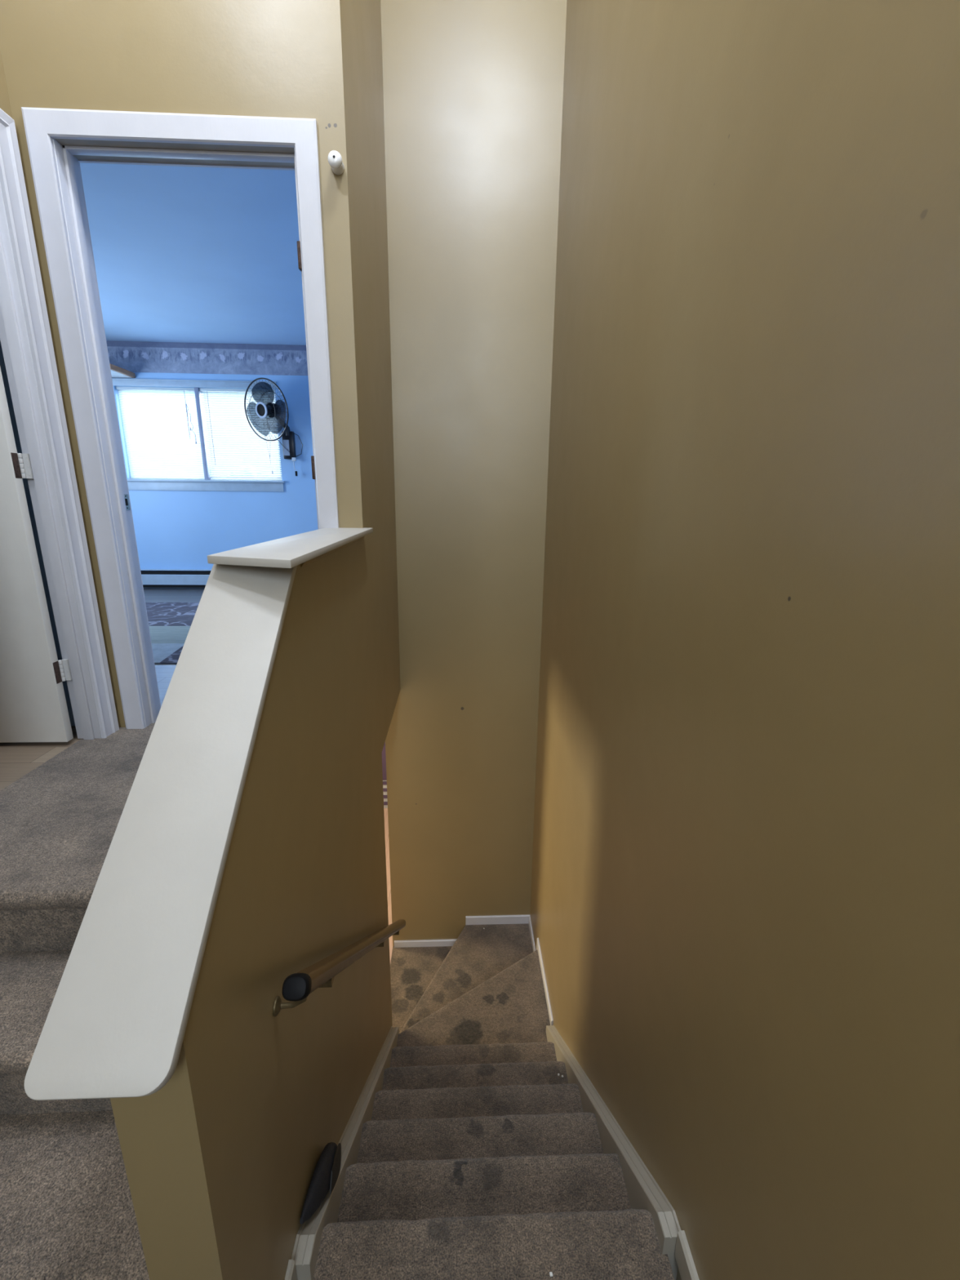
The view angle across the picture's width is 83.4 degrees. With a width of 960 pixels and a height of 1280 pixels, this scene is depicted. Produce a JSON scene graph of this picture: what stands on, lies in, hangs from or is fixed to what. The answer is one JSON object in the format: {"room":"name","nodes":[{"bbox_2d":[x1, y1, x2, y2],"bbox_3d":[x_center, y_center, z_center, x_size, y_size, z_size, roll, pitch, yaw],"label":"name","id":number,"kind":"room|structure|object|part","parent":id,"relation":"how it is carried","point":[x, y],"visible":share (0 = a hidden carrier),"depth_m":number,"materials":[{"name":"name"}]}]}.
{"room":"home staircase","nodes":[
{"label":"home staircase","id":0,"kind":"room"},
{"bbox_2d":[0,48,12,118],"bbox_3d":[-1.535,-0.664,-0.584,0.095,5.150,5.334,0,15,-2],"label":"wall","id":1,"kind":"structure","parent":0,"point":[5,105],"depth_m":1.79,"materials":[{"name":"beige paint"}]},
{"bbox_2d":[0,108,119,739],"bbox_3d":[-1.617,-0.551,1.603,0.118,2.221,1.022,0,15,-2],"label":"doorway","id":2,"kind":"structure","parent":1,"relation":"in","point":[25,335],"depth_m":2.00,"materials":[{"name":"white wood"}]},
{"bbox_2d":[0,367,73,742],"bbox_3d":[-2.068,-0.606,1.963,0.812,2.105,0.064,0,15,-2],"label":"door","id":3,"kind":"structure","parent":2,"relation":"attached to","point":[33,708],"depth_m":2.09,"materials":[{"name":"white paint"}]},
{"bbox_2d":[0,340,75,726],"bbox_3d":[-2.545,-0.886,2.096,3.892,2.600,0.109,0,15,-2],"label":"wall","id":4,"kind":"structure","parent":0,"point":[2,366],"depth_m":2.19,"materials":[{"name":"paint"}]},
{"bbox_2d":[0,588,204,929],"bbox_3d":[-2.602,0.136,3.558,3.900,0.120,5.220,0,15,-2],"label":"floor","id":5,"kind":"structure","parent":0,"point":[85,787],"depth_m":1.85,"materials":[{"name":"beige carpet"}]},
{"bbox_2d":[145,602,199,663],"bbox_3d":[-2.631,-0.108,4.248,2.900,0.010,1.980,0,15,-2],"label":"rug","id":6,"kind":"object","parent":5,"relation":"on","point":[170,624],"visible":0.02,"depth_m":4.21,"materials":[{"name":"fabric"}]},
{"bbox_2d":[0,0,311,727],"bbox_3d":[-1.147,-1.633,1.946,1.114,4.550,0.115,0,15,-2],"label":"wall","id":7,"kind":"structure","parent":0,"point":[215,57],"depth_m":1.81,"materials":[{"name":"beige paint"}]},
{"bbox_2d":[21,106,338,728],"bbox_3d":[-1.070,-0.720,2.194,0.980,2.260,0.162,0,15,-2],"label":"bedroom doorway","id":8,"kind":"structure","parent":7,"relation":"attached to","point":[59,140],"depth_m":1.99,"materials":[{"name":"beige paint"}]},
{"bbox_3d":[-1.480,-0.577,2.254,0.002,0.064,0.038,0,15,-2],"label":"strike plate","id":9,"kind":"part","parent":8,"relation":"part of","materials":[{"name":"metal"}]},
{"bbox_3d":[-1.073,-0.739,2.263,0.980,2.260,0.018,0,15,-2],"label":"casing","id":10,"kind":"part","parent":8,"relation":"part of","materials":[{"name":"white wood"}]},
{"bbox_3d":[-0.663,-1.417,1.989,0.015,0.090,0.026,0,15,-2],"label":"hinge plate","id":11,"kind":"part","parent":8,"relation":"part of","materials":[{"name":"brown metal"}]},
{"bbox_3d":[-0.671,-0.697,2.178,0.015,0.090,0.026,0,15,-2],"label":"hinge plate","id":12,"kind":"part","parent":8,"relation":"part of","materials":[{"name":"brown metal"}]},
{"bbox_2d":[155,665,176,706],"bbox_3d":[-2.523,0.253,2.883,3.000,0.007,0.750,0,15,-2],"label":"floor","id":13,"kind":"structure","parent":0,"point":[164,673],"depth_m":3.06,"materials":[{"name":"carpet"}]},
{"bbox_2d":[80,162,306,345],"bbox_3d":[-2.610,-2.571,3.618,3.892,0.113,3.690,0,15,-2],"label":"ceiling","id":14,"kind":"structure","parent":0,"point":[181,254],"depth_m":3.42,"materials":[{"name":"blue paint"}]},
{"bbox_2d":[111,372,318,568],"bbox_3d":[-2.647,-1.805,5.799,4.000,2.700,0.140,0,15,-2],"label":"wall","id":15,"kind":"structure","parent":0,"point":[174,529],"depth_m":5.83,"materials":[{"name":"blue paint"}]},
{"bbox_2d":[109,363,135,377],"bbox_3d":[-4.006,-2.628,5.244,1.040,0.046,0.396,0,15,-2],"label":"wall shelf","id":16,"kind":"object","parent":15,"relation":"attached to","point":[116,371],"visible":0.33,"depth_m":5.29,"materials":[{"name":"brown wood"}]},
{"bbox_2d":[140,568,211,588],"bbox_3d":[-2.854,-0.673,5.978,3.200,0.215,0.068,0,15,-2],"label":"baseboard heater","id":17,"kind":"object","parent":15,"relation":"attached to","point":[151,578],"visible":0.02,"depth_m":5.93,"materials":[{"name":"metal"}]},
{"bbox_2d":[111,377,284,491],"bbox_3d":[-2.955,-2.131,5.661,1.733,1.088,0.155,0,15,-2],"label":"window","id":18,"kind":"structure","parent":15,"relation":"in","point":[207,484],"depth_m":5.70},
{"bbox_2d":[115,386,204,479],"bbox_3d":[-3.331,-2.151,5.631,0.780,0.907,0.056,0,15,-2],"label":"blind","id":19,"kind":"object","parent":18,"relation":"attached to","point":[179,470],"visible":1,"depth_m":5.64,"materials":[{"name":"white plastic"}]},
{"bbox_3d":[-3.336,-1.720,5.757,0.774,0.011,0.024,0,15,-2],"label":"rail","id":20,"kind":"part","parent":19,"relation":"part of","materials":[{"name":"white plastic"}]},
{"bbox_3d":[-3.004,-2.248,5.599,0.075,0.391,0.016,0,15,-2],"label":"pull cord","id":21,"kind":"part","parent":19,"relation":"part of","materials":[{"name":"grey fabric"}]},
{"bbox_3d":[-2.940,-2.614,5.489,1.710,0.066,0.024,0,15,-2],"label":"head casing","id":22,"kind":"part","parent":18,"relation":"part of","materials":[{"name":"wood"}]},
{"bbox_3d":[-2.960,-1.702,5.769,1.733,0.022,0.145,0,15,-2],"label":"sill","id":23,"kind":"part","parent":18,"relation":"part of","materials":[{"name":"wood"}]},
{"bbox_2d":[199,387,282,480],"bbox_3d":[-2.504,-2.152,5.668,0.766,0.907,0.053,0,15,-2],"label":"blind","id":24,"kind":"object","parent":18,"relation":"attached to","point":[202,390],"visible":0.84,"depth_m":5.70,"materials":[{"name":"white plastic"}]},
{"bbox_3d":[-2.509,-1.721,5.791,0.760,0.011,0.024,0,15,-2],"label":"rail","id":25,"kind":"part","parent":24,"relation":"part of","materials":[{"name":"white plastic"}]},
{"bbox_2d":[106,341,307,375],"bbox_3d":[-2.683,-2.847,5.449,3.880,0.282,0.002,0,15,-2],"label":"wallpaper border","id":26,"kind":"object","parent":15,"relation":"attached to","point":[131,356],"depth_m":5.45,"materials":[{"name":"blue paper"}]},
{"bbox_2d":[244,377,302,475],"bbox_3d":[-2.125,-2.145,5.458,0.541,0.910,0.387,0,15,-2],"label":"wall fan","id":27,"kind":"object","parent":15,"relation":"attached to","point":[266,416],"visible":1,"depth_m":5.37,"materials":[{"name":"black metal"}]},
{"bbox_3d":[-2.248,-2.235,5.453,0.253,0.320,0.073,6,16,19],"label":"fan blade","id":28,"kind":"part","parent":27,"relation":"part of","materials":[{"name":"black plastic"}]},
{"bbox_3d":[-2.143,-2.426,5.328,0.335,0.224,0.045,10,17,32],"label":"fan blade","id":29,"kind":"part","parent":27,"relation":"part of","materials":[{"name":"black plastic"}]},
{"bbox_3d":[-2.019,-2.212,5.348,0.262,0.314,0.027,6,16,20],"label":"fan blade","id":30,"kind":"part","parent":27,"relation":"part of","materials":[{"name":"black plastic"}]},
{"bbox_3d":[-2.044,-2.241,5.556,0.068,0.246,0.175,14,20,42],"label":"bracket arm","id":31,"kind":"part","parent":27,"relation":"part of","materials":[{"name":"black metal"}]},
{"bbox_3d":[-1.992,-2.047,5.624,0.270,0.256,0.023,-4,15,-18],"label":"power cord","id":32,"kind":"part","parent":27,"relation":"part of","materials":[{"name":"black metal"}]},
{"bbox_2d":[110,0,400,1279],"bbox_3d":[-0.532,-0.400,1.999,0.117,6.950,2.889,0,15,-2],"label":"wall","id":33,"kind":"structure","parent":0,"point":[220,1161],"depth_m":1.45,"materials":[{"name":"beige paint"}]},
{"bbox_2d":[24,564,297,1100],"bbox_3d":[-0.520,0.208,0.998,0.188,0.633,0.770,0,15,-2],"label":"board","id":34,"kind":"object","parent":33,"relation":"attached to","point":[115,1024],"visible":0.85,"depth_m":0.87,"materials":[{"name":"white paint"}]},
{"bbox_2d":[207,528,373,568],"bbox_3d":[-0.530,-0.300,1.697,0.216,0.050,1.124,0,15,-2],"label":"ledge","id":35,"kind":"object","parent":33,"relation":"attached to","point":[304,548],"visible":1,"depth_m":1.39,"materials":[{"name":"white paint"}]},
{"bbox_3d":[-0.455,-0.312,1.784,0.017,0.030,0.923,0,15,-2],"label":"cove moulding","id":36,"kind":"part","parent":35,"relation":"part of","materials":[{"name":"beige paint"}]},
{"bbox_2d":[284,1259,297,1279],"bbox_3d":[-0.429,1.507,1.136,0.014,0.100,0.243,0,15,-2],"label":"baseboard","id":37,"kind":"structure","parent":33,"relation":"attached to","point":[291,1273],"depth_m":1.23,"materials":[{"name":"white paint"}]},
{"bbox_2d":[327,150,344,174],"bbox_3d":[-0.501,-1.662,1.873,0.049,0.049,0.063,0,15,-2],"label":"peg","id":38,"kind":"object","parent":33,"relation":"attached to","point":[335,159],"visible":1,"depth_m":1.85,"materials":[{"name":"white plastic"}]},
{"bbox_2d":[273,919,405,1016],"bbox_3d":[-0.429,1.165,2.093,0.093,1.473,1.777,0,15,-2],"label":"handrail","id":39,"kind":"object","parent":33,"relation":"attached to","point":[296,987],"visible":1,"depth_m":1.26,"materials":[{"name":"brown wood"}]},
{"bbox_3d":[-0.410,1.169,2.104,0.052,1.459,1.759,0,15,-2],"label":"rail","id":40,"kind":"part","parent":39,"relation":"part of","materials":[{"name":"brown wood"}]},
{"bbox_2d":[383,808,452,1032],"bbox_3d":[-1.899,2.292,4.712,5.000,0.060,3.700,0,15,-2],"label":"floor","id":41,"kind":"structure","parent":0,"point":[412,969],"depth_m":4.02,"materials":[{"name":"beige carpet"}]},
{"bbox_2d":[382,742,387,808],"bbox_3d":[-1.209,1.482,6.153,1.300,0.810,0.340,0,15,-2],"label":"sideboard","id":42,"kind":"object","parent":41,"relation":"on","point":[384,755],"visible":0.02,"depth_m":6.00,"materials":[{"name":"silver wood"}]},
{"bbox_3d":[-1.205,1.725,6.053,1.260,0.290,0.014,0,15,-2],"label":"stripe rail","id":43,"kind":"part","parent":42,"relation":"part of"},
{"bbox_2d":[291,923,680,1279],"bbox_3d":[-0.029,1.968,2.687,0.963,1.730,2.810,0,15,-2],"label":"staircase","id":44,"kind":"structure","parent":41,"relation":"on","point":[466,1154],"depth_m":1.69,"materials":[{"name":"beige carpet"}]},
{"bbox_2d":[299,1142,341,1224],"bbox_3d":[-0.420,1.470,1.447,0.050,0.181,0.235,0,15,-2],"label":"shoe","id":45,"kind":"object","parent":44,"relation":"on","point":[326,1171],"visible":1,"depth_m":1.43,"materials":[{"name":"black fabric"}]},
{"bbox_2d":[380,0,566,946],"bbox_3d":[0.000,-0.782,3.478,1.306,6.950,0.120,0,15,-2],"label":"wall","id":46,"kind":"structure","parent":0,"point":[473,90],"depth_m":3.28,"materials":[{"name":"beige paint"}]},
{"bbox_2d":[394,938,457,947],"bbox_3d":[-0.414,2.381,4.221,0.514,0.065,0.014,0,15,-2],"label":"baseboard","id":47,"kind":"structure","parent":46,"relation":"attached to","point":[449,942],"depth_m":4.21,"materials":[{"name":"white wood"}]},
{"bbox_2d":[465,914,529,924],"bbox_3d":[0.139,2.181,4.193,0.501,0.078,0.012,0,15,-2],"label":"baseboard","id":48,"kind":"structure","parent":46,"relation":"attached to","point":[492,919],"depth_m":4.19,"materials":[{"name":"white wood"}]},
{"bbox_2d":[529,0,959,1279],"bbox_3d":[0.627,0.057,0.300,0.221,6.950,6.500,0,15,-2],"label":"wall","id":49,"kind":"structure","parent":0,"point":[744,913],"depth_m":0.98,"materials":[{"name":"beige paint"}]},
{"bbox_2d":[528,915,535,951],"bbox_3d":[0.391,2.252,4.016,0.012,0.115,0.387,0,15,-2],"label":"baseboard","id":50,"kind":"structure","parent":49,"relation":"attached to","point":[529,921],"depth_m":4.03,"materials":[{"name":"white wood"}]},
{"bbox_2d":[536,937,553,1025],"bbox_3d":[0.411,2.202,3.459,0.012,0.115,0.615,0,15,-2],"label":"baseboard","id":51,"kind":"structure","parent":49,"relation":"attached to","point":[538,947],"depth_m":3.40,"materials":[{"name":"white wood"}]},
{"bbox_2d":[674,1230,699,1279],"bbox_3d":[0.530,1.778,0.169,0.016,0.085,2.381,0,15,-2],"label":"baseboard","id":52,"kind":"structure","parent":49,"relation":"attached to","point":[686,1264],"depth_m":1.28,"materials":[{"name":"white paint"}]},
{"bbox_3d":[-0.454,2.106,-0.657,2.056,0.150,3.700,0,15,-2],"label":"floor","id":53,"kind":"structure","parent":0,"visible":0},
{"bbox_2d":[0,830,149,1279],"bbox_3d":[-1.060,1.112,1.238,1.002,0.803,1.090,0,15,-2],"label":"staircase","id":54,"kind":"structure","parent":53,"relation":"on","point":[67,1211],"depth_m":1.19,"materials":[{"name":"beige carpet"}]}
]}

